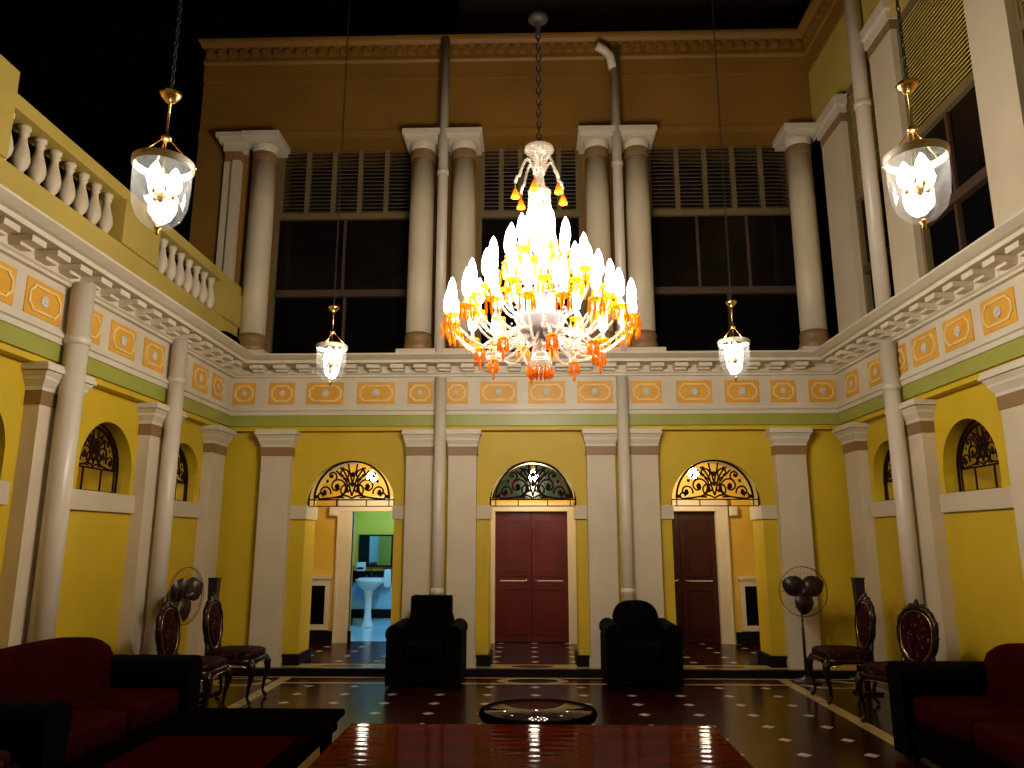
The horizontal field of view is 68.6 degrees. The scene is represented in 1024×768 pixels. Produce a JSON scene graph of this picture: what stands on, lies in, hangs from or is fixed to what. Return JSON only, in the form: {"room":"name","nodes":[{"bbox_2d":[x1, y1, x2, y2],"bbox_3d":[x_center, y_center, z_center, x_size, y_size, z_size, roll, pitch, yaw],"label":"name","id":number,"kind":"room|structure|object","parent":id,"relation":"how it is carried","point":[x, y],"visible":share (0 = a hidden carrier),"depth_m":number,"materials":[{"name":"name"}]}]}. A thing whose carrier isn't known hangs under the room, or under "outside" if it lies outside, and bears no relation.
{"room":"mansion courtyard","nodes":[
{"label":"mansion courtyard","id":0,"kind":"room"},
{"bbox_2d":[0,354,202,654],"bbox_3d":[-4.294,0.933,4.212,0.490,3.100,11.400,0,-12,1],"label":"wall","id":1,"kind":"structure","parent":0,"point":[89,605],"depth_m":7.26,"materials":[{"name":"yellow paint"}]},
{"bbox_2d":[0,361,96,648],"bbox_3d":[-3.881,1.370,6.153,0.229,3.040,0.700,0,-12,1],"label":"pilaster","id":2,"kind":"object","parent":1,"relation":"attached to","point":[42,379],"visible":0.55,"depth_m":6.05,"materials":[{"name":"beige paint"}]},
{"bbox_2d":[76,424,118,493],"bbox_3d":[-4.109,0.711,7.370,0.026,0.681,0.910,0,-12,1],"label":"window grille","id":3,"kind":"object","parent":1,"relation":"in","point":[94,447],"visible":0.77,"depth_m":7.49,"materials":[{"name":"black metal"}]},
{"bbox_2d":[0,480,200,517],"bbox_3d":[-4.091,1.093,7.029,0.310,0.180,4.710,0,-12,1],"label":"sill","id":4,"kind":"structure","parent":1,"relation":"attached to","point":[88,500],"depth_m":7.27,"materials":[{"name":"beige paint"}]},
{"bbox_2d":[0,184,252,427],"bbox_3d":[-3.790,-0.995,4.581,0.580,0.955,11.560,0,-12,1],"label":"entablature","id":5,"kind":"object","parent":1,"relation":"attached to","point":[135,325],"visible":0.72,"depth_m":6.93,"materials":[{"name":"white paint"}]},
{"bbox_2d":[0,54,241,336],"bbox_3d":[-3.979,-2.018,4.831,0.280,1.190,11.020,0,-12,1],"label":"balustrade","id":6,"kind":"object","parent":5,"relation":"on","point":[118,224],"visible":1,"depth_m":7.01,"materials":[{"name":"yellow paint"}]},
{"bbox_2d":[116,402,187,654],"bbox_3d":[-3.834,1.743,7.934,0.229,3.040,0.700,0,-12,1],"label":"pilaster","id":7,"kind":"object","parent":1,"relation":"attached to","point":[151,415],"visible":0.56,"depth_m":7.81,"materials":[{"name":"beige paint"}]},
{"bbox_2d":[174,446,187,501],"bbox_3d":[-4.067,1.041,8.946,0.026,0.681,0.910,0,-12,1],"label":"window grille","id":8,"kind":"object","parent":1,"relation":"in","point":[184,476],"visible":0.19,"depth_m":9.26,"materials":[{"name":"black metal"}]},
{"bbox_2d":[186,425,236,654],"bbox_3d":[-3.794,2.058,9.441,0.229,3.040,0.580,0,-12,1],"label":"pilaster","id":9,"kind":"object","parent":1,"relation":"attached to","point":[216,438],"visible":0.78,"depth_m":9.41,"materials":[{"name":"beige paint"}]},
{"bbox_2d":[353,512,393,570],"bbox_3d":[-2.197,3.018,13.198,2.400,2.700,2.550,0,-12,1],"label":"wall","id":10,"kind":"structure","parent":0,"point":[366,523],"depth_m":14.42,"materials":[{"name":"green paint"}]},
{"bbox_2d":[350,565,391,625],"bbox_3d":[-2.103,3.737,13.020,1.910,1.080,2.300,0,-12,1],"label":"trim","id":11,"kind":"structure","parent":10,"relation":"attached to","point":[355,613],"depth_m":14.04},
{"bbox_2d":[351,582,391,624],"bbox_3d":[-2.067,4.165,14.161,1.900,0.850,0.190,0,-12,1],"label":"tile","id":12,"kind":"structure","parent":10,"relation":"attached to","point":[381,598],"depth_m":14.10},
{"bbox_2d":[358,535,392,566],"bbox_3d":[-2.589,3.177,14.300,0.660,0.600,0.050,0,-12,1],"label":"wall mirror","id":13,"kind":"object","parent":10,"relation":"attached to","point":[375,550],"visible":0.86,"depth_m":14.28,"materials":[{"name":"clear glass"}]},
{"bbox_2d":[369,536,391,564],"bbox_3d":[-2.579,3.176,14.292,0.560,0.540,0.005,0,-12,1],"label":"mirror glass","id":14,"kind":"object","parent":13,"relation":"attached to","point":[380,547],"depth_m":14.29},
{"bbox_2d":[383,568,391,587],"bbox_3d":[-2.341,3.647,14.108,0.200,0.362,0.060,0,-12,1],"label":"hand towel","id":15,"kind":"object","parent":10,"relation":"attached to","point":[387,573],"visible":0.98,"depth_m":14.08,"materials":[{"name":"white fabric"}]},
{"bbox_2d":[189,74,812,351],"bbox_3d":[-0.107,-2.303,10.961,8.850,4.400,0.900,0,-12,1],"label":"wall","id":16,"kind":"structure","parent":0,"point":[764,98],"depth_m":10.86,"materials":[{"name":"brown paint"}]},
{"bbox_2d":[215,131,248,280],"bbox_3d":[-4.001,-1.947,10.418,0.410,3.300,0.220,0,-12,1],"label":"pilaster","id":17,"kind":"object","parent":16,"relation":"attached to","point":[233,144],"visible":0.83,"depth_m":10.59,"materials":[{"name":"beige paint"}]},
{"bbox_2d":[267,150,411,353],"bbox_3d":[-2.438,-1.926,10.908,2.050,3.600,0.110,0,-12,1],"label":"window","id":18,"kind":"structure","parent":16,"relation":"in","point":[372,261],"depth_m":10.88,"materials":[{"name":"glass"}]},
{"bbox_2d":[198,28,807,138],"bbox_3d":[0.098,-4.297,11.076,9.384,1.530,0.680,0,-12,1],"label":"crown molding","id":19,"kind":"structure","parent":16,"relation":"attached to","point":[739,51],"depth_m":10.95,"materials":[{"name":"brown paint"}]},
{"bbox_2d":[477,148,584,351],"bbox_3d":[0.267,-1.940,10.839,1.510,3.600,0.110,0,-12,1],"label":"window","id":20,"kind":"structure","parent":16,"relation":"in","point":[495,222],"depth_m":10.91,"materials":[{"name":"paint"}]},
{"bbox_2d":[648,145,799,350],"bbox_3d":[3.026,-1.955,10.768,2.140,3.600,0.110,0,-12,1],"label":"window","id":21,"kind":"structure","parent":16,"relation":"in","point":[691,279],"depth_m":10.74,"materials":[{"name":"glass"}]},
{"bbox_2d":[310,463,759,643],"bbox_3d":[0.316,2.449,11.871,12.200,3.130,0.150,0,-12,1],"label":"wall","id":22,"kind":"structure","parent":0,"point":[742,555],"depth_m":11.85,"materials":[{"name":"paint"}]},
{"bbox_2d":[310,576,331,629],"bbox_3d":[-3.086,3.398,11.645,0.540,0.800,0.080,0,-12,1],"label":"air vent","id":23,"kind":"object","parent":22,"relation":"in","point":[321,585],"visible":0.6,"depth_m":11.64,"materials":[{"name":"beige paint"}]},
{"bbox_2d":[329,507,337,516],"bbox_3d":[-2.836,2.026,11.923,0.140,0.160,0.085,0,-12,1],"label":"junction box","id":24,"kind":"object","parent":22,"relation":"attached to","point":[333,511],"visible":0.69,"depth_m":11.89,"materials":[{"name":"beige paint"}]},
{"bbox_2d":[332,497,393,642],"bbox_3d":[-1.960,2.965,12.114,1.580,2.220,0.859,0,-12,1],"label":"door frame","id":25,"kind":"structure","parent":22,"relation":"in","point":[342,586],"depth_m":11.77,"materials":[{"name":"beige paint"}]},
{"bbox_2d":[492,464,572,498],"bbox_3d":[0.313,1.514,11.948,1.310,0.617,0.062,0,-12,1],"label":"window","id":26,"kind":"structure","parent":22,"relation":"in","point":[503,483],"depth_m":11.94,"materials":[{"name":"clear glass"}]},
{"bbox_2d":[490,503,576,643],"bbox_3d":[0.305,2.931,11.709,1.390,2.120,0.170,0,-12,1],"label":"door","id":27,"kind":"structure","parent":22,"relation":"in","point":[553,618],"depth_m":11.72,"materials":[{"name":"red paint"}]},
{"bbox_2d":[309,631,759,643],"bbox_3d":[0.264,3.879,11.476,11.900,0.170,0.040,0,-12,1],"label":"baseboard","id":28,"kind":"structure","parent":22,"relation":"attached to","point":[314,636],"depth_m":11.52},
{"bbox_2d":[672,500,734,643],"bbox_3d":[2.634,2.889,11.656,1.490,2.180,0.170,0,-12,1],"label":"door","id":29,"kind":"structure","parent":22,"relation":"in","point":[702,560],"depth_m":11.65,"materials":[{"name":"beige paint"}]},
{"bbox_2d":[728,506,737,515],"bbox_3d":[3.472,1.992,11.762,0.140,0.160,0.085,0,-12,1],"label":"junction box","id":30,"kind":"object","parent":22,"relation":"attached to","point":[732,510],"visible":0.94,"depth_m":11.73,"materials":[{"name":"beige paint"}]},
{"bbox_2d":[737,577,759,630],"bbox_3d":[3.752,3.362,11.471,0.540,0.800,0.080,0,-12,1],"label":"air vent","id":31,"kind":"object","parent":22,"relation":"in","point":[747,585],"visible":0.56,"depth_m":11.47,"materials":[{"name":"beige paint"}]},
{"bbox_2d":[216,430,856,666],"bbox_3d":[0.265,2.097,9.943,8.360,3.030,0.470,0,-12,1],"label":"wall","id":32,"kind":"structure","parent":0,"point":[749,451],"depth_m":9.81,"materials":[{"name":"yellow paint"}]},
{"bbox_2d":[249,429,300,666],"bbox_3d":[-3.113,2.074,9.687,0.560,2.970,0.214,0,-12,1],"label":"pilaster","id":33,"kind":"object","parent":32,"relation":"attached to","point":[277,454],"visible":0.85,"depth_m":9.68,"materials":[{"name":"beige paint"}]},
{"bbox_2d":[308,461,393,506],"bbox_3d":[-2.128,1.298,10.005,1.160,0.671,0.026,0,-12,1],"label":"window grille","id":34,"kind":"object","parent":32,"relation":"in","point":[347,484],"visible":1,"depth_m":9.98,"materials":[{"name":"black metal"}]},
{"bbox_2d":[402,429,434,618],"bbox_3d":[-1.203,2.066,9.651,0.490,2.970,0.189,0,-12,1],"label":"pilaster","id":35,"kind":"object","parent":32,"relation":"attached to","point":[419,449],"visible":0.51,"depth_m":9.69,"materials":[{"name":"beige paint"}]},
{"bbox_2d":[446,429,481,666],"bbox_3d":[-0.648,2.063,9.636,0.490,2.970,0.189,0,-12,1],"label":"pilaster","id":36,"kind":"object","parent":32,"relation":"attached to","point":[462,453],"visible":0.77,"depth_m":9.66,"materials":[{"name":"beige paint"}]},
{"bbox_2d":[490,461,575,506],"bbox_3d":[0.276,1.290,9.943,1.140,0.661,0.026,0,-12,1],"label":"window grille","id":37,"kind":"object","parent":32,"relation":"in","point":[531,474],"visible":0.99,"depth_m":9.92,"materials":[{"name":"black metal"}]},
{"bbox_2d":[228,350,840,431],"bbox_3d":[0.252,0.109,9.854,8.380,0.955,0.580,0,-12,1],"label":"entablature","id":38,"kind":"object","parent":32,"relation":"attached to","point":[668,390],"visible":1,"depth_m":9.93,"materials":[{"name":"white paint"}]},
{"bbox_2d":[237,130,290,353],"bbox_3d":[-3.557,-1.922,10.536,0.530,3.300,0.535,0,-12,1],"label":"round column","id":39,"kind":"structure","parent":38,"relation":"on","point":[266,146],"depth_m":10.44,"materials":[{"name":"beige paint"}]},
{"bbox_2d":[395,128,439,352],"bbox_3d":[-1.273,-1.934,10.478,0.530,3.300,0.535,0,-12,1],"label":"round column","id":40,"kind":"structure","parent":38,"relation":"on","point":[422,144],"depth_m":10.35,"materials":[{"name":"beige paint"}]},
{"bbox_2d":[434,37,450,352],"bbox_3d":[-0.964,-2.677,10.418,0.160,4.730,0.160,0,-12,1],"label":"drain pipe","id":41,"kind":"object","parent":38,"relation":"on","point":[442,172],"visible":0.91,"depth_m":10.34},
{"bbox_2d":[442,127,483,352],"bbox_3d":[-0.678,-1.937,10.463,0.530,3.300,0.535,0,-12,1],"label":"round column","id":42,"kind":"structure","parent":38,"relation":"on","point":[465,143],"depth_m":10.43,"materials":[{"name":"beige paint"}]},
{"bbox_2d":[576,125,619,351],"bbox_3d":[1.201,-1.948,10.415,0.530,3.300,0.535,0,-12,1],"label":"round column","id":43,"kind":"structure","parent":38,"relation":"on","point":[593,141],"depth_m":10.40,"materials":[{"name":"beige paint"}]},
{"bbox_2d":[594,42,627,350],"bbox_3d":[1.368,-2.630,10.303,0.369,4.591,0.159,5,-13,-21],"label":"drain pipe","id":44,"kind":"object","parent":38,"relation":"on","point":[611,55],"visible":0.92,"depth_m":10.36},
{"bbox_2d":[619,125,665,350],"bbox_3d":[1.766,-1.950,10.400,0.530,3.300,0.535,0,-12,1],"label":"round column","id":45,"kind":"structure","parent":38,"relation":"on","point":[637,140],"depth_m":10.31,"materials":[{"name":"beige paint"}]},
{"bbox_2d":[772,122,829,349],"bbox_3d":[4.055,-1.963,10.342,0.530,3.300,0.535,0,-12,1],"label":"round column","id":46,"kind":"structure","parent":38,"relation":"on","point":[796,139],"depth_m":10.24,"materials":[{"name":"beige paint"}]},
{"bbox_2d":[581,428,618,667],"bbox_3d":[1.161,2.054,9.590,0.490,2.970,0.189,0,-12,1],"label":"pilaster","id":47,"kind":"object","parent":32,"relation":"attached to","point":[600,444],"visible":0.79,"depth_m":9.60,"materials":[{"name":"beige paint"}]},
{"bbox_2d":[629,428,663,617],"bbox_3d":[1.716,2.051,9.576,0.490,2.970,0.189,0,-12,1],"label":"pilaster","id":48,"kind":"object","parent":32,"relation":"attached to","point":[643,442],"visible":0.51,"depth_m":9.62,"materials":[{"name":"beige paint"}]},
{"bbox_2d":[671,460,759,505],"bbox_3d":[2.660,1.273,9.883,1.160,0.671,0.026,0,-12,1],"label":"window grille","id":49,"kind":"object","parent":32,"relation":"in","point":[713,473],"visible":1,"depth_m":9.86,"materials":[{"name":"black metal"}]},
{"bbox_2d":[764,427,822,668],"bbox_3d":[3.615,2.038,9.515,0.560,2.970,0.214,0,-12,1],"label":"pilaster","id":50,"kind":"object","parent":32,"relation":"attached to","point":[788,445],"visible":0.88,"depth_m":9.55,"materials":[{"name":"beige paint"}]},
{"bbox_2d":[76,446,1001,488],"bbox_3d":[0.138,1.086,5.186,12.200,3.200,13.800,0,-12,1],"label":"wall","id":51,"kind":"structure","parent":0,"point":[994,457],"depth_m":9.68,"materials":[{"name":"yellow paint"}]},
{"bbox_2d":[289,505,777,519],"bbox_3d":[0.260,1.721,10.017,6.336,0.175,0.540,0,-12,1],"label":"trim","id":52,"kind":"structure","parent":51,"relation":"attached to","point":[398,511],"depth_m":9.78,"materials":[{"name":"beige paint"}]},
{"bbox_2d":[281,648,787,667],"bbox_3d":[0.260,3.511,9.621,6.334,0.130,0.560,0,-12,1],"label":"baseboard","id":53,"kind":"structure","parent":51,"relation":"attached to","point":[769,660],"depth_m":9.39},
{"bbox_2d":[870,486,1013,516],"bbox_3d":[4.456,1.048,6.811,0.310,0.180,4.710,0,-12,1],"label":"sill","id":54,"kind":"structure","parent":51,"relation":"attached to","point":[994,498],"depth_m":7.09,"materials":[{"name":"beige paint"}]},
{"bbox_2d":[230,625,856,670],"bbox_3d":[0.318,4.088,11.599,12.200,0.190,5.110,0,-12,1],"label":"floor","id":55,"kind":"structure","parent":0,"point":[355,654],"depth_m":10.24,"materials":[{"name":"tile"}]},
{"bbox_2d":[355,569,383,627],"bbox_3d":[-2.628,3.930,13.780,0.520,1.013,0.561,0,-12,1],"label":"basin","id":56,"kind":"object","parent":55,"relation":"on","point":[367,584],"visible":1,"depth_m":13.64,"materials":[{"name":"white ceramic"}]},
{"bbox_2d":[430,376,446,594],"bbox_3d":[-0.937,1.700,9.562,0.171,3.650,0.171,0,-12,1],"label":"drain pipe","id":57,"kind":"object","parent":55,"relation":"on","point":[436,588],"visible":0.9,"depth_m":9.58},
{"bbox_2d":[616,375,634,600],"bbox_3d":[1.442,1.688,9.502,0.171,3.650,0.171,0,-12,1],"label":"drain pipe","id":58,"kind":"object","parent":55,"relation":"on","point":[627,590],"visible":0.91,"depth_m":9.51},
{"bbox_2d":[199,675,942,767],"bbox_3d":[0.105,2.448,3.593,12.200,0.120,11.240,0,-12,1],"label":"floor","id":59,"kind":"structure","parent":0,"point":[772,722],"depth_m":7.45,"materials":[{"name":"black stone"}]},
{"bbox_2d":[0,750,18,767],"bbox_3d":[-2.930,1.886,3.822,0.617,1.072,0.554,0,-12,1],"label":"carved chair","id":60,"kind":"object","parent":59,"relation":"on","point":[5,759],"visible":1,"depth_m":3.95,"materials":[{"name":"brown wood"}]},
{"bbox_2d":[26,281,95,642],"bbox_3d":[-3.758,0.991,6.199,0.217,3.800,0.217,0,-12,1],"label":"drain pipe","id":61,"kind":"object","parent":59,"relation":"on","point":[77,341],"visible":0.88,"depth_m":6.20,"materials":[{"name":"metal"}]},
{"bbox_2d":[0,637,202,767],"bbox_3d":[-3.023,2.254,5.148,0.912,0.896,2.046,0,-12,1],"label":"sofa","id":62,"kind":"object","parent":59,"relation":"on","point":[66,702],"visible":0.94,"depth_m":5.19,"materials":[{"name":"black fabric"}]},
{"bbox_2d":[65,709,125,764],"bbox_3d":[-2.958,2.237,4.759,0.718,0.200,0.773,0,-12,1],"label":"seat cushion","id":63,"kind":"object","parent":62,"relation":"on","point":[92,733],"depth_m":4.76,"materials":[{"name":"red fabric"}]},
{"bbox_2d":[66,688,177,733],"bbox_3d":[-2.938,2.394,5.507,0.718,0.200,0.773,0,-12,1],"label":"seat cushion","id":64,"kind":"object","parent":62,"relation":"on","point":[146,709],"depth_m":5.43,"materials":[{"name":"red fabric"}]},
{"bbox_2d":[142,338,188,654],"bbox_3d":[-3.709,1.370,8.009,0.194,3.800,0.194,0,-12,1],"label":"drain pipe","id":65,"kind":"object","parent":59,"relation":"on","point":[177,378],"visible":0.86,"depth_m":7.99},
{"bbox_2d":[166,567,203,624],"bbox_3d":[-3.433,2.548,7.632,0.340,1.339,0.578,-3,-12,12],"label":"pedestal fan","id":66,"kind":"object","parent":59,"relation":"on","point":[191,589],"visible":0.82,"depth_m":7.66,"materials":[{"name":"black plastic"}]},
{"bbox_2d":[155,597,232,707],"bbox_3d":[-3.023,2.569,7.085,0.617,1.072,0.554,0,-12,1],"label":"carved chair","id":67,"kind":"object","parent":59,"relation":"on","point":[168,622],"visible":0.7,"depth_m":7.06,"materials":[{"name":"brown wood"}]},
{"bbox_2d":[200,577,221,695],"bbox_3d":[-3.278,2.726,8.153,0.240,1.205,0.240,0,-12,1],"label":"stand","id":68,"kind":"object","parent":59,"relation":"on","point":[214,583],"visible":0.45,"depth_m":8.21,"materials":[{"name":"black wood"}]},
{"bbox_2d":[79,708,344,767],"bbox_3d":[-1.706,2.320,4.384,1.040,0.455,1.680,0,-12,1],"label":"coffee table","id":69,"kind":"object","parent":59,"relation":"on","point":[201,737],"visible":0.97,"depth_m":4.44,"materials":[{"name":"black wood"}]},
{"bbox_2d":[199,592,270,704],"bbox_3d":[-2.874,2.716,7.787,0.617,1.072,0.554,0,-12,1],"label":"carved chair","id":70,"kind":"object","parent":59,"relation":"on","point":[245,656],"visible":0.87,"depth_m":7.70,"materials":[{"name":"brown wood"}]},
{"bbox_2d":[385,595,467,687],"bbox_3d":[-0.976,2.978,8.748,0.857,0.955,0.848,0,-12,1],"label":"armchair","id":71,"kind":"object","parent":59,"relation":"on","point":[427,646],"visible":1,"depth_m":8.36,"materials":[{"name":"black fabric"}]},
{"bbox_2d":[404,637,444,660],"bbox_3d":[-0.978,3.054,8.657,0.469,0.200,0.658,0,-12,1],"label":"seat cushion","id":72,"kind":"object","parent":71,"relation":"on","point":[415,648],"depth_m":8.35,"materials":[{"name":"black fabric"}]},
{"bbox_2d":[308,723,753,767],"bbox_3d":[0.067,1.818,2.633,1.780,0.720,2.000,0,-12,1],"label":"coffee table","id":73,"kind":"object","parent":59,"relation":"on","point":[360,745],"visible":1,"depth_m":3.27,"materials":[{"name":"red wood"}]},
{"bbox_2d":[479,699,597,724],"bbox_3d":[0.181,2.494,5.196,0.830,0.447,0.764,0,-12,1],"label":"round table","id":74,"kind":"object","parent":59,"relation":"on","point":[516,711],"visible":0.78,"depth_m":5.16,"materials":[{"name":"black glass"}]},
{"bbox_2d":[222,668,855,677],"bbox_3d":[1.151,3.522,9.074,10.200,0.124,0.030,0,-12,1],"label":"step","id":75,"kind":"structure","parent":59,"relation":"on","point":[236,671],"depth_m":9.09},
{"bbox_2d":[599,600,683,688],"bbox_3d":[1.473,2.994,8.681,0.857,0.896,0.852,0,-12,1],"label":"armchair","id":76,"kind":"object","parent":59,"relation":"on","point":[638,646],"visible":1,"depth_m":8.29,"materials":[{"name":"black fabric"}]},
{"bbox_2d":[622,638,663,661],"bbox_3d":[1.471,3.040,8.594,0.469,0.200,0.658,0,-12,1],"label":"seat cushion","id":77,"kind":"object","parent":76,"relation":"on","point":[633,649],"depth_m":8.29,"materials":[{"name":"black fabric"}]},
{"bbox_2d":[779,566,827,684],"bbox_3d":[3.411,2.809,8.805,0.578,1.309,0.340,0,-12,-1],"label":"pedestal fan","id":78,"kind":"object","parent":59,"relation":"on","point":[804,590],"visible":0.98,"depth_m":8.77,"materials":[{"name":"black plastic"}]},
{"bbox_2d":[806,592,880,704],"bbox_3d":[3.441,2.719,7.801,0.617,1.072,0.554,0,-12,1],"label":"carved chair","id":79,"kind":"object","parent":59,"relation":"on","point":[829,656],"visible":0.96,"depth_m":7.66,"materials":[{"name":"brown wood"}]},
{"bbox_2d":[851,577,883,694],"bbox_3d":[3.825,2.731,8.177,0.240,1.205,0.240,0,-12,1],"label":"stand","id":80,"kind":"object","parent":59,"relation":"on","point":[858,585],"visible":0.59,"depth_m":8.23,"materials":[{"name":"black wood"}]},
{"bbox_2d":[855,599,939,722],"bbox_3d":[3.492,2.498,6.749,0.617,1.072,0.554,5,-13,-22],"label":"carved chair","id":81,"kind":"object","parent":59,"relation":"on","point":[917,629],"visible":0.64,"depth_m":6.81,"materials":[{"name":"brown wood"}]},
{"bbox_2d":[878,341,923,605],"bbox_3d":[4.130,1.374,7.881,0.194,3.740,0.194,0,-12,1],"label":"drain pipe","id":82,"kind":"object","parent":59,"relation":"on","point":[891,386],"visible":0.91,"depth_m":7.91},
{"bbox_2d":[886,643,1023,767],"bbox_3d":[3.352,2.185,4.819,0.912,0.896,2.046,0,-12,1],"label":"sofa","id":83,"kind":"object","parent":59,"relation":"on","point":[949,714],"visible":1,"depth_m":5.34,"materials":[{"name":"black fabric"}]},
{"bbox_2d":[914,696,1023,746],"bbox_3d":[3.286,2.326,5.182,0.718,0.200,0.773,0,-12,1],"label":"seat cushion","id":84,"kind":"object","parent":83,"relation":"on","point":[951,719],"depth_m":5.13,"materials":[{"name":"red fabric"}]},
{"bbox_2d":[974,721,1023,767],"bbox_3d":[3.266,2.169,4.434,0.718,0.200,0.773,0,-12,1],"label":"seat cushion","id":85,"kind":"object","parent":83,"relation":"on","point":[999,743],"depth_m":4.53,"materials":[{"name":"red fabric"}]},
{"bbox_2d":[189,22,972,339],"bbox_3d":[0.757,-3.618,5.899,10.950,4.900,13.300,0,-12,1],"label":"window shutters","id":86,"kind":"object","parent":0,"point":[817,158],"depth_m":12.49,"materials":[{"name":"wood"}]},
{"bbox_2d":[459,0,810,33],"bbox_3d":[2.707,-6.801,12.415,7.150,4.400,0.150,0,-12,1],"label":"ceiling","id":87,"kind":"structure","parent":0,"point":[475,16],"depth_m":12.19,"materials":[{"name":"paint"}]},
{"bbox_2d":[808,0,968,170],"bbox_3d":[4.535,-3.579,4.819,0.800,4.380,11.400,0,-12,1],"label":"wall","id":88,"kind":"structure","parent":0,"point":[830,75],"depth_m":9.58,"materials":[{"name":"yellow paint"}]},
{"bbox_2d":[797,0,844,73],"bbox_3d":[4.302,-5.910,5.568,0.680,0.630,11.900,0,-12,1],"label":"crown molding","id":89,"kind":"structure","parent":88,"relation":"attached to","point":[821,18],"depth_m":10.31,"materials":[{"name":"brown paint"}]},
{"bbox_2d":[813,94,866,332],"bbox_3d":[4.330,-2.072,9.772,0.280,3.280,0.800,0,-12,1],"label":"pilaster","id":90,"kind":"object","parent":88,"relation":"attached to","point":[831,127],"visible":0.63,"depth_m":9.71,"materials":[{"name":"beige paint"}]},
{"bbox_2d":[844,0,890,307],"bbox_3d":[4.140,-3.251,8.848,0.194,5.210,0.194,0,-12,1],"label":"drain pipe","id":91,"kind":"object","parent":88,"relation":"attached to","point":[862,104],"visible":0.87,"depth_m":8.66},
{"bbox_2d":[845,60,894,313],"bbox_3d":[4.365,-2.211,9.008,0.110,3.380,0.850,0,-12,1],"label":"window","id":92,"kind":"structure","parent":88,"relation":"in","point":[851,116],"depth_m":9.27,"materials":[{"name":"paint"}]},
{"bbox_2d":[860,0,925,294],"bbox_3d":[4.291,-2.513,8.348,0.280,3.560,0.670,0,-12,1],"label":"pilaster","id":93,"kind":"object","parent":88,"relation":"attached to","point":[878,35],"visible":0.59,"depth_m":8.33,"materials":[{"name":"beige paint"}]},
{"bbox_2d":[896,0,994,273],"bbox_3d":[4.322,-2.544,7.418,0.110,3.380,1.300,0,-12,1],"label":"window","id":94,"kind":"structure","parent":88,"relation":"in","point":[958,211],"depth_m":7.44,"materials":[{"name":"paint"}]},
{"bbox_2d":[963,0,1023,226],"bbox_3d":[4.244,-2.888,6.557,0.280,3.560,0.670,0,-12,1],"label":"pilaster","id":95,"kind":"object","parent":88,"relation":"attached to","point":[997,66],"visible":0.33,"depth_m":6.43,"materials":[{"name":"beige paint"}]},
{"bbox_2d":[1013,0,1023,69],"bbox_3d":[4.275,-2.919,5.628,0.110,3.380,1.300,0,-12,1],"label":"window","id":96,"kind":"structure","parent":88,"relation":"in","point":[1018,5],"depth_m":6.26,"materials":[{"name":"paint"}]},
{"bbox_2d":[867,382,1023,660],"bbox_3d":[4.513,0.886,3.987,0.490,3.100,11.400,0,-12,1],"label":"wall","id":97,"kind":"structure","parent":0,"point":[984,552],"depth_m":7.19,"materials":[{"name":"yellow paint"}]},
{"bbox_2d":[832,422,887,661],"bbox_3d":[4.293,2.015,9.234,0.229,3.040,0.580,0,-12,1],"label":"pilaster","id":98,"kind":"object","parent":97,"relation":"attached to","point":[852,436],"visible":0.75,"depth_m":9.21,"materials":[{"name":"beige paint"}]},
{"bbox_2d":[883,449,893,500],"bbox_3d":[4.530,0.995,8.726,0.026,0.681,0.910,0,-12,1],"label":"window grille","id":99,"kind":"object","parent":97,"relation":"in","point":[886,475],"visible":0.19,"depth_m":9.07,"materials":[{"name":"black metal"}]},
{"bbox_2d":[814,208,1023,424],"bbox_3d":[4.008,-1.037,4.382,0.580,0.955,11.560,0,-12,1],"label":"entablature","id":100,"kind":"object","parent":97,"relation":"attached to","point":[962,320],"visible":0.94,"depth_m":7.16,"materials":[{"name":"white paint"}]},
{"bbox_2d":[884,398,960,660],"bbox_3d":[4.252,1.699,7.728,0.229,3.040,0.660,0,-12,1],"label":"pilaster","id":101,"kind":"object","parent":97,"relation":"attached to","point":[918,413],"visible":0.63,"depth_m":7.66,"materials":[{"name":"beige paint"}]},
{"bbox_2d":[956,420,1000,491],"bbox_3d":[4.488,0.665,7.151,0.026,0.681,0.910,0,-12,1],"label":"window grille","id":102,"kind":"object","parent":97,"relation":"in","point":[981,443],"visible":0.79,"depth_m":7.26,"materials":[{"name":"black metal"}]},
{"bbox_2d":[977,357,1023,579],"bbox_3d":[4.205,1.327,5.947,0.229,3.040,0.720,0,-12,1],"label":"pilaster","id":103,"kind":"object","parent":97,"relation":"attached to","point":[1006,381],"visible":1,"depth_m":6.24,"materials":[{"name":"beige paint"}]},
{"bbox_3d":[0.104,-7.187,5.564,12.200,0.150,11.150,0,-12,1],"label":"ceiling","id":104,"kind":"structure","parent":0,"visible":0},
{"bbox_2d":[131,0,196,234],"bbox_3d":[-1.791,-3.937,4.450,0.305,6.510,0.301,6,-13,-26],"label":"lantern","id":105,"kind":"object","parent":104,"relation":"hanging from","point":[155,177],"visible":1,"depth_m":3.84,"materials":[{"name":"clear glass"}]},
{"bbox_2d":[316,0,349,385],"bbox_3d":[-1.745,-3.166,7.864,0.305,6.510,0.301,6,-13,-26],"label":"lantern","id":106,"kind":"object","parent":104,"relation":"hanging from","point":[328,356],"visible":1,"depth_m":7.33,"materials":[{"name":"glass"}]},
{"bbox_2d":[440,0,640,384],"bbox_3d":[0.208,-3.444,6.083,1.456,6.965,1.434,-10,-15,39],"label":"chandelier","id":107,"kind":"object","parent":104,"relation":"hanging from","point":[535,325],"visible":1,"depth_m":5.33,"materials":[{"name":"glass"}]},
{"bbox_2d":[711,0,749,381],"bbox_3d":[2.124,-3.206,7.770,0.305,6.510,0.301,6,-13,-26],"label":"lantern","id":108,"kind":"object","parent":104,"relation":"hanging from","point":[734,349],"visible":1,"depth_m":7.23,"materials":[{"name":"gold metal"}]},
{"bbox_2d":[882,0,950,228],"bbox_3d":[2.028,-3.947,4.350,0.305,6.510,0.301,6,-13,-26],"label":"lantern","id":109,"kind":"object","parent":104,"relation":"hanging from","point":[923,170],"visible":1,"depth_m":3.75,"materials":[{"name":"glass"}]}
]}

